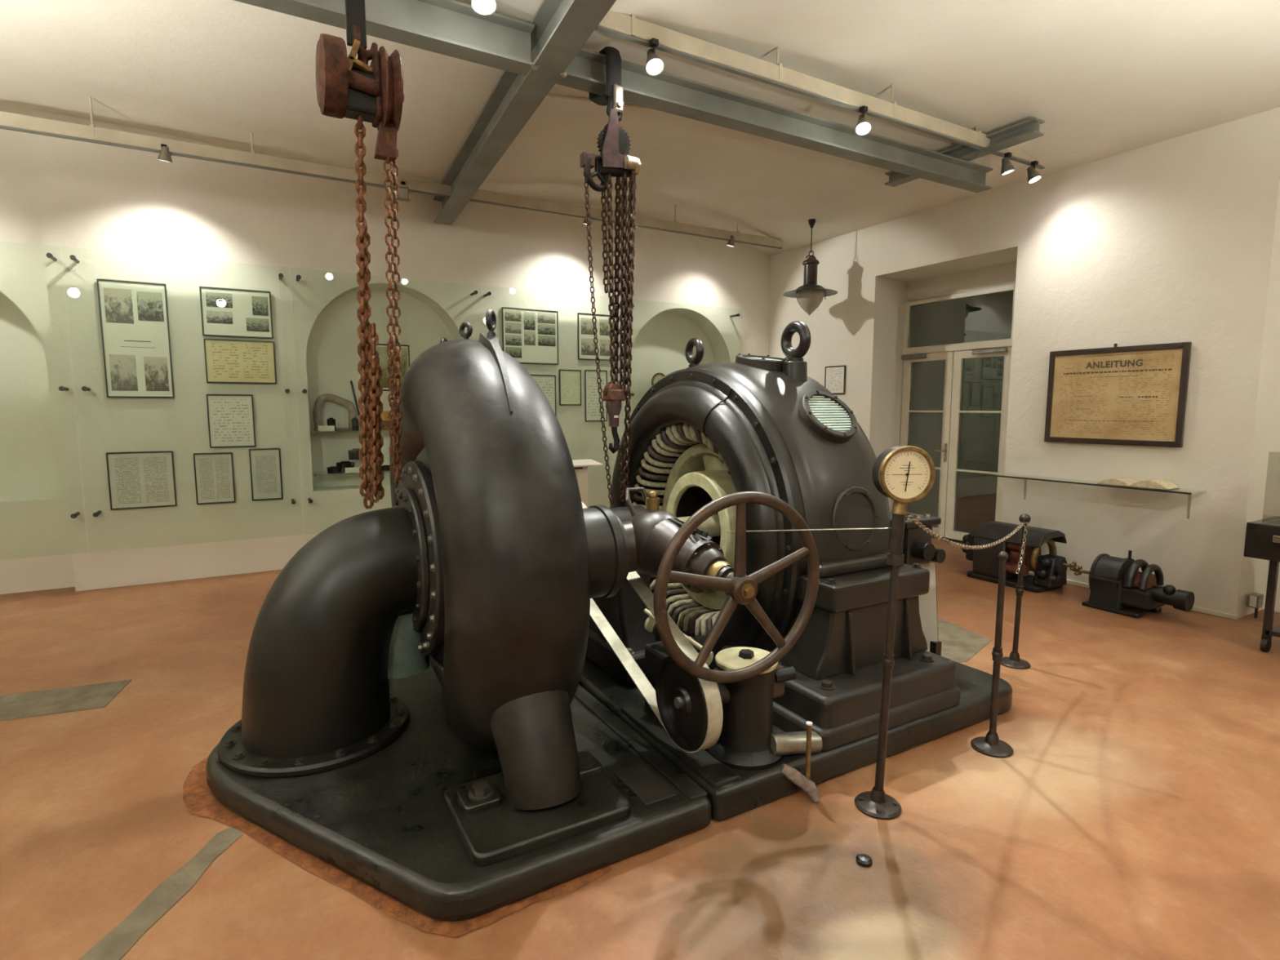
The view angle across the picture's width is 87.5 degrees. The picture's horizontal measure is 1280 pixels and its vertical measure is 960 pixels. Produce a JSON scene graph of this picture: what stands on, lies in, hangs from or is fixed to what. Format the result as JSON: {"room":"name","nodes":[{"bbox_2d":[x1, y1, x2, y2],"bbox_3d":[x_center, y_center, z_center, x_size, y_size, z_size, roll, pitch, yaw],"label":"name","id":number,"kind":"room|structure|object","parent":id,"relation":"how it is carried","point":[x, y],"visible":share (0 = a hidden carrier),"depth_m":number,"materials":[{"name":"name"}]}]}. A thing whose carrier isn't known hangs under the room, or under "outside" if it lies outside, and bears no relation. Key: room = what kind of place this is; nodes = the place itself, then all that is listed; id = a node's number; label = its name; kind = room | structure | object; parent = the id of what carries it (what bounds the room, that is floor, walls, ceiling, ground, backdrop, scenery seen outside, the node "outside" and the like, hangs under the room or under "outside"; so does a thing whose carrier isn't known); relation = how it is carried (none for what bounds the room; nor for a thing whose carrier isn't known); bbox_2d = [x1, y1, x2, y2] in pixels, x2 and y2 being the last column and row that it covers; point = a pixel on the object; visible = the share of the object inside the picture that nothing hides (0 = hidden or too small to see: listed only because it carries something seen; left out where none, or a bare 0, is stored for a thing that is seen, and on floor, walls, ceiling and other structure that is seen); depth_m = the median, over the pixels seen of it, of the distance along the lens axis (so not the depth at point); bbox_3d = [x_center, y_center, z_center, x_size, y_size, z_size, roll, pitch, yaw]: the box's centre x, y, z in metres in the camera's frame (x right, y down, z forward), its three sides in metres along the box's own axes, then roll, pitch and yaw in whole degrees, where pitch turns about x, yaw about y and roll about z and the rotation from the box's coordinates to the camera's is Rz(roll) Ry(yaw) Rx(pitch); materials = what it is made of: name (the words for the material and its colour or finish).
{"room":"machinery museum","nodes":[
{"label":"machinery museum","id":0,"kind":"room"},
{"bbox_2d":[0,128,75,594],"bbox_3d":[-6.400,-1.115,5.175,2.980,4.300,0.300,-4,7,-30],"label":"glass panel","id":1,"kind":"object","parent":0,"point":[34,522],"depth_m":5.84,"materials":[{"name":"glass"}]},
{"bbox_2d":[30,109,770,591],"bbox_3d":[-1.249,-1.415,7.937,8.720,4.300,0.360,-4,7,-30],"label":"wall","id":2,"kind":"structure","parent":0,"point":[95,197],"depth_m":6.48,"materials":[{"name":"white paint"}]},
{"bbox_2d":[96,278,174,398],"bbox_3d":[-4.425,-1.230,5.881,0.485,1.008,0.018,-4,7,-30],"label":"framed picture","id":3,"kind":"object","parent":2,"relation":"attached to","point":[134,317],"visible":1,"depth_m":5.88,"materials":[{"name":"white"}]},
{"bbox_2d":[102,287,133,324],"bbox_3d":[-4.516,-1.509,5.795,0.194,0.291,0.002,-4,7,-30],"label":"photograph","id":4,"kind":"object","parent":3,"relation":"attached to","point":[117,302],"depth_m":5.79},
{"bbox_2d":[108,354,137,391],"bbox_3d":[-4.521,-0.939,5.854,0.184,0.312,0.002,-4,7,-30],"label":"photograph","id":5,"kind":"object","parent":3,"relation":"attached to","point":[122,368],"depth_m":5.85},
{"bbox_2d":[136,291,164,321],"bbox_3d":[-4.323,-1.531,5.905,0.184,0.251,0.002,-4,7,-30],"label":"photograph","id":6,"kind":"object","parent":3,"relation":"attached to","point":[149,304],"depth_m":5.90},
{"bbox_2d":[143,356,168,391],"bbox_3d":[-4.317,-0.947,5.972,0.170,0.301,0.002,-4,7,-30],"label":"photograph","id":7,"kind":"object","parent":3,"relation":"attached to","point":[156,369],"depth_m":5.97},
{"bbox_2d":[106,450,177,510],"bbox_3d":[-4.461,0.000,5.994,0.483,0.508,0.018,-4,7,-30],"label":"framed document","id":8,"kind":"object","parent":2,"relation":"attached to","point":[135,479],"visible":1,"depth_m":5.99,"materials":[{"name":"paper"}]},
{"bbox_2d":[193,452,235,504],"bbox_3d":[-3.986,-0.016,6.268,0.310,0.477,0.018,-4,7,-30],"label":"sheet","id":9,"kind":"object","parent":2,"relation":"attached to","point":[214,475],"visible":1,"depth_m":6.26,"materials":[{"name":"paper"}]},
{"bbox_2d":[205,394,256,448],"bbox_3d":[-3.843,-0.556,6.292,0.373,0.498,0.018,-4,7,-30],"label":"sheet","id":10,"kind":"object","parent":2,"relation":"attached to","point":[231,421],"visible":1,"depth_m":6.29,"materials":[{"name":"paper"}]},
{"bbox_2d":[199,286,273,338],"bbox_3d":[-3.755,-1.555,6.235,0.567,0.443,0.018,-4,7,-30],"label":"sheet","id":11,"kind":"object","parent":2,"relation":"attached to","point":[224,312],"visible":1,"depth_m":6.23,"materials":[{"name":"paper"}]},
{"bbox_2d":[205,310,232,324],"bbox_3d":[-3.876,-1.501,6.168,0.204,0.110,0.002,-4,7,-30],"label":"photograph","id":12,"kind":"object","parent":11,"relation":"attached to","point":[212,317],"depth_m":6.16},
{"bbox_2d":[205,291,232,307],"bbox_3d":[-3.871,-1.656,6.153,0.204,0.132,0.002,-4,7,-30],"label":"photograph","id":13,"kind":"object","parent":11,"relation":"attached to","point":[213,299],"depth_m":6.15},
{"bbox_2d":[245,317,269,332],"bbox_3d":[-3.614,-1.467,6.324,0.187,0.123,0.002,-4,7,-30],"label":"photograph","id":14,"kind":"object","parent":11,"relation":"attached to","point":[252,324],"depth_m":6.32},
{"bbox_2d":[251,296,268,315],"bbox_3d":[-3.589,-1.643,6.319,0.130,0.176,0.002,-4,7,-30],"label":"photograph","id":15,"kind":"object","parent":11,"relation":"on","point":[260,304],"depth_m":6.32},
{"bbox_2d":[203,338,276,383],"bbox_3d":[-3.750,-1.111,6.286,0.569,0.404,0.018,-4,7,-30],"label":"sheet","id":16,"kind":"object","parent":2,"relation":"attached to","point":[226,361],"visible":1,"depth_m":6.28,"materials":[{"name":"paper"}]},
{"bbox_2d":[248,448,283,501],"bbox_3d":[-3.620,-0.055,6.476,0.263,0.501,0.018,-4,7,-30],"label":"sheet","id":17,"kind":"object","parent":2,"relation":"attached to","point":[265,468],"visible":1,"depth_m":6.47,"materials":[{"name":"paper"}]},
{"bbox_2d":[310,430,388,433],"bbox_3d":[-2.685,-0.532,7.216,1.560,0.020,0.310,-4,7,-30],"label":"glass shelf","id":18,"kind":"object","parent":2,"relation":"attached to","point":[381,430],"visible":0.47,"depth_m":6.98,"materials":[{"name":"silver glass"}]},
{"bbox_2d":[312,393,356,431],"bbox_3d":[-3.196,-0.712,7.010,0.421,0.382,0.100,-4,7,-30],"label":"bracket","id":19,"kind":"object","parent":18,"relation":"on","point":[317,414],"visible":0.88,"depth_m":6.95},
{"bbox_2d":[378,411,391,430],"bbox_3d":[-2.676,-0.637,7.158,0.320,0.200,0.190,-4,7,-30],"label":"wooden box","id":20,"kind":"object","parent":18,"relation":"on","point":[384,415],"visible":0.09,"depth_m":7.05,"materials":[{"name":"brown wood"}]},
{"bbox_2d":[312,471,390,475],"bbox_3d":[-2.685,-0.100,7.263,1.560,0.020,0.310,-4,7,-30],"label":"glass shelf","id":21,"kind":"object","parent":2,"relation":"attached to","point":[313,473],"visible":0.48,"depth_m":6.93,"materials":[{"name":"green glass"}]},
{"bbox_2d":[336,461,354,472],"bbox_3d":[-3.090,-0.140,7.018,0.178,0.112,0.178,-4,7,-30],"label":"round tin","id":22,"kind":"object","parent":21,"relation":"on","point":[343,464],"visible":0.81,"depth_m":6.94,"materials":[{"name":"metal"}]},
{"bbox_2d":[347,448,364,459],"bbox_3d":[-2.995,-0.275,7.058,0.158,0.112,0.158,-4,7,-30],"label":"round tin","id":23,"kind":"object","parent":22,"relation":"on","point":[353,454],"visible":0.84,"depth_m":6.99,"materials":[{"name":"brown metal"}]},
{"bbox_2d":[376,343,409,391],"bbox_3d":[-2.700,-1.227,7.307,0.360,0.503,0.018,-4,7,-30],"label":"framed picture","id":24,"kind":"object","parent":2,"relation":"attached to","point":[381,348],"visible":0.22,"depth_m":7.28,"materials":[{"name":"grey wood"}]},
{"bbox_2d":[501,306,558,364],"bbox_3d":[-1.253,-1.647,7.678,0.674,0.618,0.018,-4,7,-30],"label":"sheet","id":25,"kind":"object","parent":2,"relation":"attached to","point":[530,336],"visible":0.91,"depth_m":7.67,"materials":[{"name":"paper"}]},
{"bbox_2d":[504,310,520,321],"bbox_3d":[-1.433,-1.852,7.548,0.189,0.117,0.002,-4,7,-30],"label":"photograph","id":26,"kind":"object","parent":25,"relation":"on","point":[509,315],"depth_m":7.55},
{"bbox_2d":[505,346,521,357],"bbox_3d":[-1.433,-1.448,7.592,0.189,0.117,0.002,-4,7,-30],"label":"photograph","id":27,"kind":"object","parent":25,"relation":"attached to","point":[514,352],"depth_m":7.60},
{"bbox_2d":[505,334,521,346],"bbox_3d":[-1.433,-1.583,7.577,0.189,0.117,0.002,-4,7,-30],"label":"photograph","id":28,"kind":"object","parent":25,"relation":"on","point":[510,340],"depth_m":7.58},
{"bbox_2d":[505,322,521,333],"bbox_3d":[-1.433,-1.717,7.563,0.189,0.117,0.002,-4,7,-30],"label":"photograph","id":29,"kind":"object","parent":25,"relation":"on","point":[510,327],"depth_m":7.56},
{"bbox_2d":[524,330,535,345],"bbox_3d":[-1.264,-1.627,7.671,0.135,0.160,0.002,-4,7,-30],"label":"photograph","id":30,"kind":"object","parent":25,"relation":"attached to","point":[529,335],"depth_m":7.67},
{"bbox_2d":[524,311,535,330],"bbox_3d":[-1.264,-1.820,7.650,0.135,0.203,0.002,-4,7,-30],"label":"photograph","id":31,"kind":"object","parent":25,"relation":"on","point":[529,317],"depth_m":7.65},
{"bbox_2d":[537,324,555,335],"bbox_3d":[-1.083,-1.745,7.763,0.216,0.117,0.002,-4,7,-30],"label":"photograph","id":32,"kind":"object","parent":25,"relation":"on","point":[543,329],"depth_m":7.76},
{"bbox_2d":[537,312,555,324],"bbox_3d":[-1.083,-1.874,7.749,0.216,0.117,0.002,-4,7,-30],"label":"photograph","id":33,"kind":"object","parent":25,"relation":"on","point":[543,317],"depth_m":7.75},
{"bbox_2d":[537,335,555,346],"bbox_3d":[-1.083,-1.617,7.777,0.216,0.117,0.002,-4,7,-30],"label":"photograph","id":34,"kind":"object","parent":25,"relation":"attached to","point":[543,340],"depth_m":7.78},
{"bbox_2d":[530,374,556,417],"bbox_3d":[-1.141,-0.948,7.819,0.340,0.558,0.018,-4,7,-30],"label":"sheet","id":35,"kind":"object","parent":2,"relation":"attached to","point":[547,383],"visible":0.32,"depth_m":7.84,"materials":[{"name":"paper"}]},
{"bbox_2d":[559,369,581,405],"bbox_3d":[-0.832,-1.103,7.983,0.282,0.421,0.020,-4,7,-30],"label":"sheet","id":36,"kind":"object","parent":2,"relation":"attached to","point":[570,380],"visible":1,"depth_m":7.98,"materials":[{"name":"paper"}]},
{"bbox_2d":[584,369,607,421],"bbox_3d":[-0.534,-1.027,8.163,0.300,0.621,0.018,-4,7,-30],"label":"sheet","id":37,"kind":"object","parent":2,"relation":"attached to","point":[592,404],"visible":0.94,"depth_m":8.14,"materials":[{"name":"paper"}]},
{"bbox_2d":[577,312,617,360],"bbox_3d":[-0.512,-1.728,8.100,0.527,0.548,0.018,-4,7,-30],"label":"sheet","id":38,"kind":"object","parent":2,"relation":"attached to","point":[586,346],"visible":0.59,"depth_m":8.07,"materials":[{"name":"paper"}]},
{"bbox_2d":[581,317,595,334],"bbox_3d":[-0.615,-1.843,8.024,0.200,0.191,0.002,-4,7,-30],"label":"photograph","id":39,"kind":"object","parent":38,"relation":"attached to","point":[587,326],"depth_m":8.01},
{"bbox_2d":[581,337,596,355],"bbox_3d":[-0.615,-1.601,8.050,0.200,0.196,0.002,-4,7,-30],"label":"photograph","id":40,"kind":"object","parent":38,"relation":"attached to","point":[588,346],"depth_m":8.05},
{"bbox_2d":[600,339,613,355],"bbox_3d":[-0.399,-1.615,8.175,0.205,0.196,0.002,-4,7,-30],"label":"photograph","id":41,"kind":"object","parent":38,"relation":"attached to","point":[604,344],"depth_m":8.16},
{"bbox_2d":[600,319,613,335],"bbox_3d":[-0.399,-1.856,8.149,0.205,0.191,0.002,-4,7,-30],"label":"photograph","id":42,"kind":"object","parent":38,"relation":"attached to","point":[604,323],"depth_m":8.13},
{"bbox_2d":[0,535,1279,959],"bbox_3d":[0.011,1.249,3.336,12.000,0.016,10.900,-4,7,-30],"label":"floor","id":43,"kind":"structure","parent":0,"point":[1133,813],"depth_m":2.53,"materials":[{"name":"ceramic"}]},
{"bbox_2d":[572,459,603,507],"bbox_3d":[-0.682,0.290,7.476,0.460,1.010,0.300,-4,7,-30],"label":"ledge","id":44,"kind":"object","parent":43,"relation":"on","point":[580,466],"visible":0.31,"depth_m":7.42,"materials":[{"name":"beige"}]},
{"bbox_2d":[205,582,1012,921],"bbox_3d":[-0.238,1.008,3.773,3.731,0.381,2.694,-4,7,-30],"label":"bed","id":45,"kind":"object","parent":43,"relation":"on","point":[382,819],"visible":0.42,"depth_m":2.69,"materials":[{"name":"metal"}]},
{"bbox_2d":[217,309,631,866],"bbox_3d":[-1.077,0.216,3.003,1.503,1.920,2.183,-4,7,-30],"label":"turbine","id":46,"kind":"object","parent":45,"relation":"on","point":[485,566],"visible":1,"depth_m":2.62,"materials":[{"name":"metal"}]},
{"bbox_2d":[614,487,819,683],"bbox_3d":[0.217,0.382,2.853,0.748,0.749,0.806,-4,7,-30],"label":"control valve","id":47,"kind":"object","parent":46,"relation":"attached to","point":[660,545],"visible":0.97,"depth_m":2.61,"materials":[{"name":"brown metal"}]},
{"bbox_2d":[645,490,659,511],"bbox_3d":[0.056,0.099,2.970,0.060,0.102,0.060,-4,7,-30],"label":"cup","id":48,"kind":"object","parent":47,"relation":"on","point":[652,502],"depth_m":2.95,"materials":[{"name":"gold metal"}]},
{"bbox_2d":[585,505,657,686],"bbox_3d":[-0.116,0.607,3.808,0.280,0.910,0.660,-4,7,-30],"label":"pedestal","id":49,"kind":"object","parent":45,"relation":"on","point":[624,611],"visible":0.27,"depth_m":3.64,"materials":[{"name":"metal"}]},
{"bbox_2d":[643,608,713,709],"bbox_3d":[0.183,0.887,3.128,0.146,0.501,0.446,-4,7,-32],"label":"governor linkage","id":50,"kind":"object","parent":45,"relation":"on","point":[655,652],"visible":0.3,"depth_m":3.21,"materials":[{"name":"metal"}]},
{"bbox_2d":[655,646,822,770],"bbox_3d":[0.421,0.937,2.853,0.614,0.480,0.405,-4,7,-30],"label":"governor","id":51,"kind":"object","parent":45,"relation":"on","point":[747,740],"visible":0.77,"depth_m":2.75,"materials":[{"name":"black paint"}]},
{"bbox_2d":[706,663,782,770],"bbox_3d":[0.450,0.968,2.852,0.330,0.390,0.330,-4,7,-30],"label":"pedestal","id":52,"kind":"object","parent":51,"relation":"on","point":[747,740],"depth_m":2.75,"materials":[{"name":"metal"}]},
{"bbox_2d":[586,320,929,679],"bbox_3d":[0.102,0.194,3.884,1.917,2.189,2.350,-4,7,-30],"label":"generator","id":53,"kind":"object","parent":45,"relation":"on","point":[701,434],"visible":0.73,"depth_m":3.39,"materials":[{"name":"grey metal"}]},
{"bbox_2d":[581,501,723,752],"bbox_3d":[-0.090,0.602,3.190,0.068,0.887,1.522,-4,7,-30],"label":"belt","id":54,"kind":"object","parent":53,"relation":"attached to","point":[710,689],"visible":0.4,"depth_m":2.95,"materials":[{"name":"fabric"}]},
{"bbox_2d":[780,720,819,802],"bbox_3d":[0.653,1.152,2.730,0.163,0.325,0.065,1,6,5],"label":"drain cock","id":55,"kind":"object","parent":45,"relation":"attached to","point":[805,783],"visible":1,"depth_m":2.72,"materials":[{"name":"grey metal"}]},
{"bbox_2d":[889,512,945,565],"bbox_3d":[1.550,0.622,3.906,0.300,0.860,0.340,-4,7,-30],"label":"box","id":56,"kind":"object","parent":45,"relation":"on","point":[917,548],"visible":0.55,"depth_m":3.77,"materials":[{"name":"black paint"}]},
{"bbox_2d":[855,853,872,867],"bbox_3d":[0.793,1.342,2.366,0.056,0.020,0.056,-4,7,-30],"label":"plug","id":57,"kind":"object","parent":43,"relation":"on","point":[862,860],"visible":1,"depth_m":2.35,"materials":[{"name":"black paint"}]},
{"bbox_2d":[854,513,905,819],"bbox_3d":[0.959,0.719,2.633,0.180,1.201,0.180,-4,7,-30],"label":"stanchion","id":58,"kind":"object","parent":43,"relation":"on","point":[875,803],"visible":0.97,"depth_m":2.64,"materials":[{"name":"brown metal"}]},
{"bbox_2d":[725,527,891,532],"bbox_3d":[0.662,0.195,2.607,0.655,0.014,0.005,0,6,-2],"label":"wire","id":59,"kind":"object","parent":58,"relation":"attached to","point":[889,527],"visible":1,"depth_m":2.61,"materials":[{"name":"metal"}]},
{"bbox_2d":[871,445,935,514],"bbox_3d":[1.017,-0.002,2.594,0.222,0.269,0.100,-1,6,-5],"label":"gauge","id":60,"kind":"object","parent":58,"relation":"on","point":[905,474],"visible":1,"depth_m":2.56,"materials":[{"name":"gold metal"}]},
{"bbox_2d":[918,563,942,655],"bbox_3d":[1.627,0.752,3.957,0.306,0.590,0.084,3,7,23],"label":"information board","id":61,"kind":"object","parent":43,"relation":"on","point":[928,602],"visible":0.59,"depth_m":3.92,"materials":[{"name":"beige"}]},
{"bbox_2d":[970,551,1013,757],"bbox_3d":[1.661,0.796,3.107,0.180,0.946,0.180,-4,7,-30],"label":"stanchion","id":62,"kind":"object","parent":43,"relation":"on","point":[990,744],"visible":1,"depth_m":3.10,"materials":[{"name":"brown metal"}]},
{"bbox_2d":[1000,513,1031,669],"bbox_3d":[2.347,0.680,4.143,0.180,0.952,0.180,-4,7,-30],"label":"stanchion","id":63,"kind":"object","parent":43,"relation":"on","point":[1013,661],"visible":0.98,"depth_m":4.14,"materials":[{"name":"brown metal"}]},
{"bbox_2d":[905,511,1025,549],"bbox_3d":[1.684,0.203,3.366,0.022,0.379,1.990,6,8,43],"label":"chain","id":64,"kind":"object","parent":63,"relation":"hanging from","point":[908,515],"visible":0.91,"depth_m":3.20,"materials":[{"name":"silver metal"}]},
{"bbox_2d":[1015,522,1027,573],"bbox_3d":[2.320,0.412,4.059,0.106,0.306,0.028,-6,8,-42],"label":"chain tail","id":65,"kind":"object","parent":63,"relation":"hanging from","point":[1024,526],"visible":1,"depth_m":4.06,"materials":[{"name":"silver metal"}]},
{"bbox_2d":[961,520,1077,592],"bbox_3d":[3.478,0.683,6.124,0.438,0.520,0.981,-4,7,-30],"label":"motor","id":66,"kind":"object","parent":43,"relation":"on","point":[1050,570],"visible":0.84,"depth_m":6.00,"materials":[{"name":"metal"}]},
{"bbox_2d":[974,520,1066,548],"bbox_3d":[3.474,0.487,6.112,0.435,0.128,0.600,-4,7,-30],"label":"hood","id":67,"kind":"object","parent":66,"relation":"attached to","point":[993,531],"depth_m":5.99,"materials":[{"name":"black metal"}]},
{"bbox_2d":[1035,568,1048,578],"bbox_3d":[3.506,0.815,5.830,0.090,0.090,0.090,-4,7,-30],"label":"cup","id":68,"kind":"object","parent":66,"relation":"on","point":[1041,573],"depth_m":5.81,"materials":[{"name":"metal"}]},
{"bbox_2d":[1040,557,1052,567],"bbox_3d":[3.525,0.717,5.807,0.090,0.090,0.090,-4,7,-30],"label":"cup","id":69,"kind":"object","parent":66,"relation":"on","point":[1044,562],"depth_m":5.78,"materials":[{"name":"metal"}]},
{"bbox_2d":[1074,550,1194,618],"bbox_3d":[3.877,0.796,5.292,0.390,0.475,0.810,-4,7,-30],"label":"motor","id":70,"kind":"object","parent":43,"relation":"on","point":[1116,584],"visible":1,"depth_m":5.21,"materials":[{"name":"metal"}]},
{"bbox_2d":[1163,584,1176,595],"bbox_3d":[3.979,0.827,5.026,0.080,0.080,0.080,-4,7,-30],"label":"cup","id":71,"kind":"object","parent":70,"relation":"on","point":[1168,589],"depth_m":5.00,"materials":[{"name":"metal"}]},
{"bbox_2d":[1246,592,1263,617],"bbox_3d":[4.676,0.961,5.090,0.105,0.190,0.070,-4,7,-30],"label":"box","id":72,"kind":"object","parent":43,"relation":"on","point":[1255,600],"visible":1,"depth_m":5.06,"materials":[{"name":"grey metal"}]},
{"bbox_2d":[1243,519,1279,652],"bbox_3d":[4.492,0.744,4.034,0.530,0.850,1.215,-4,7,-30],"label":"cart","id":73,"kind":"object","parent":43,"relation":"on","point":[1262,540],"visible":0.94,"depth_m":4.35,"materials":[{"name":"black paint"}]},
{"bbox_2d":[1262,451,1279,524],"bbox_3d":[4.510,0.090,3.965,0.424,0.463,1.100,-4,7,-30],"label":"case","id":74,"kind":"object","parent":73,"relation":"on","point":[1271,510],"visible":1,"depth_m":4.39,"materials":[{"name":"glass"}]},
{"bbox_2d":[1266,624,1279,637],"bbox_3d":[4.505,1.030,4.082,0.390,0.030,0.930,-4,7,-30],"label":"tray","id":75,"kind":"object","parent":73,"relation":"on","point":[1274,631],"depth_m":4.37,"materials":[{"name":"black paint"}]},
{"bbox_2d":[0,0,1279,255],"bbox_3d":[-0.113,-2.560,2.735,11.400,0.300,10.700,-4,7,-30],"label":"ceiling","id":76,"kind":"structure","parent":0,"point":[1105,78],"depth_m":4.83,"materials":[{"name":"paint"}]},
{"bbox_2d":[315,0,404,508],"bbox_3d":[-1.227,-1.266,3.006,0.350,2.814,0.344,-4,7,-30],"label":"chain hoist","id":77,"kind":"object","parent":76,"relation":"hanging from","point":[347,86],"visible":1,"depth_m":3.00,"materials":[{"name":"metal"}]},
{"bbox_2d":[0,96,782,248],"bbox_3d":[-2.617,-2.914,6.154,10.300,0.348,0.068,-4,7,-30],"label":"rail","id":78,"kind":"object","parent":76,"relation":"attached to","point":[8,121],"visible":0.81,"depth_m":5.93,"materials":[{"name":"beige metal"}]},
{"bbox_2d":[157,143,172,162],"bbox_3d":[-3.872,-2.656,5.448,0.100,0.135,0.098,-4,7,-30],"label":"track spotlight","id":79,"kind":"object","parent":78,"relation":"attached to","point":[164,155],"visible":1,"depth_m":5.42,"materials":[{"name":"black paint"}]},
{"bbox_2d":[396,181,410,201],"bbox_3d":[-2.257,-2.752,6.369,0.120,0.165,0.108,-4,7,-30],"label":"track spotlight","id":80,"kind":"object","parent":78,"relation":"attached to","point":[403,194],"visible":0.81,"depth_m":6.35,"materials":[{"name":"black paint"}]},
{"bbox_2d":[471,0,496,15],"bbox_3d":[-0.770,-2.556,3.275,0.120,0.464,0.120,-4,7,-30],"label":"track spotlight","id":81,"kind":"object","parent":76,"relation":"attached to","point":[485,7],"visible":1,"depth_m":3.32,"materials":[{"name":"black paint"}]},
{"bbox_2d":[433,0,616,225],"bbox_3d":[0.058,-2.344,2.624,0.222,0.266,9.930,-3,7,-25],"label":"steel beam","id":82,"kind":"structure","parent":76,"relation":"attached to","point":[562,28],"depth_m":4.32,"materials":[{"name":"grey metal"}]},
{"bbox_2d":[233,0,534,75],"bbox_3d":[-3.102,-2.322,2.441,5.705,0.220,0.140,-4,7,-30],"label":"steel beam","id":83,"kind":"structure","parent":82,"relation":"attached to","point":[450,28],"depth_m":3.59,"materials":[{"name":"grey paint"}]},
{"bbox_2d":[555,48,992,192],"bbox_3d":[1.306,-2.572,4.974,4.135,0.170,0.140,-4,7,-30],"label":"steel beam","id":84,"kind":"structure","parent":82,"relation":"attached to","point":[666,92],"depth_m":4.72,"materials":[{"name":"grey metal"}]},
{"bbox_2d":[579,46,640,503],"bbox_3d":[-0.224,-1.234,4.184,0.377,2.757,0.354,-3,7,-22],"label":"chain hoist","id":85,"kind":"object","parent":84,"relation":"hanging from","point":[614,160],"visible":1,"depth_m":4.10,"materials":[{"name":"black metal"}]},
{"bbox_2d":[546,93,656,110],"bbox_3d":[-0.108,-2.849,5.099,1.709,0.190,0.121,-4,7,-34],"label":"conduit","id":86,"kind":"object","parent":76,"relation":"attached to","point":[548,94],"visible":0.3,"depth_m":4.91,"materials":[{"name":"metal"}]},
{"bbox_2d":[782,218,837,315],"bbox_3d":[2.031,-2.519,7.956,0.636,1.110,0.636,-4,7,-30],"label":"lantern","id":87,"kind":"object","parent":76,"relation":"hanging from","point":[809,295],"visible":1,"depth_m":7.90,"materials":[{"name":"black paint"}]},
{"bbox_2d":[595,10,1044,168],"bbox_3d":[1.681,-2.799,4.865,4.450,0.269,0.068,-4,7,-30],"label":"ceiling beam","id":88,"kind":"structure","parent":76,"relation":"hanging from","point":[628,28],"depth_m":4.44,"materials":[{"name":"white paint"}]},
{"bbox_2d":[645,37,663,75],"bbox_3d":[0.080,-2.478,3.914,0.110,0.179,0.125,-4,7,-30],"label":"track spotlight","id":89,"kind":"object","parent":88,"relation":"attached to","point":[654,64],"visible":1,"depth_m":3.90,"materials":[{"name":"black paint"}]},
{"bbox_2d":[855,105,871,135],"bbox_3d":[1.594,-2.571,4.780,0.112,0.180,0.120,-4,7,-30],"label":"track spotlight","id":90,"kind":"object","parent":88,"relation":"attached to","point":[864,126],"visible":1,"depth_m":4.78,"materials":[{"name":"black paint"}]},
{"bbox_2d":[1000,151,1015,175],"bbox_3d":[3.111,-2.670,5.647,0.108,0.170,0.109,-4,7,-30],"label":"track spotlight","id":91,"kind":"object","parent":88,"relation":"attached to","point":[1007,167],"visible":1,"depth_m":5.62,"materials":[{"name":"black paint"}]},
{"bbox_2d":[1026,160,1041,183],"bbox_3d":[3.448,-2.688,5.837,0.108,0.175,0.109,0,6,-1],"label":"track spotlight","id":92,"kind":"object","parent":88,"relation":"attached to","point":[1033,175],"visible":1,"depth_m":5.83,"materials":[{"name":"black paint"}]},
{"bbox_2d":[884,117,1044,186],"bbox_3d":[2.749,-2.814,5.809,0.130,0.110,1.420,-4,7,-30],"label":"steel beam","id":93,"kind":"structure","parent":76,"relation":"attached to","point":[1028,130],"depth_m":5.47,"materials":[{"name":"metal"}]},
{"bbox_2d":[768,106,1279,618],"bbox_3d":[4.724,-1.135,5.356,0.870,4.300,10.110,-4,7,-30],"label":"wall","id":94,"kind":"structure","parent":0,"point":[1177,239],"depth_m":5.64,"materials":[{"name":"white paint"}]},
{"bbox_2d":[824,364,845,394],"bbox_3d":[2.452,-1.256,8.407,0.020,0.353,0.335,-4,7,-30],"label":"sheet","id":95,"kind":"object","parent":94,"relation":"attached to","point":[835,375],"visible":0.84,"depth_m":8.39,"materials":[{"name":"white paper"}]},
{"bbox_2d":[900,284,1015,541],"bbox_3d":[3.700,-0.739,7.957,0.140,2.897,1.460,-4,7,-30],"label":"door","id":96,"kind":"structure","parent":94,"relation":"in","point":[954,355],"depth_m":7.96,"materials":[{"name":"white paint"}]},
{"bbox_2d":[992,473,1204,519],"bbox_3d":[3.888,0.132,5.809,0.265,0.234,1.570,-4,7,-30],"label":"wall shelf","id":97,"kind":"object","parent":94,"relation":"attached to","point":[1006,475],"visible":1,"depth_m":5.75,"materials":[{"name":"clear glass"}]},
{"bbox_2d":[1097,477,1179,490],"bbox_3d":[4.071,0.020,5.473,0.210,0.061,0.500,-4,7,-30],"label":"open book","id":98,"kind":"object","parent":97,"relation":"on","point":[1159,484],"visible":1,"depth_m":5.37,"materials":[{"name":"beige paper"}]},
{"bbox_2d":[1044,342,1191,447],"bbox_3d":[4.019,-0.729,5.699,0.030,0.851,1.060,-4,7,-30],"label":"framed notice","id":99,"kind":"object","parent":94,"relation":"attached to","point":[1135,395],"visible":1,"depth_m":5.64,"materials":[{"name":"beige paper"}]},
{"bbox_2d":[1028,571,1238,619],"bbox_3d":[4.051,0.954,5.871,0.030,0.035,1.880,-4,7,-30],"label":"baseboard","id":100,"kind":"structure","parent":94,"relation":"attached to","point":[1209,611],"depth_m":5.23,"materials":[{"name":"white paint"}]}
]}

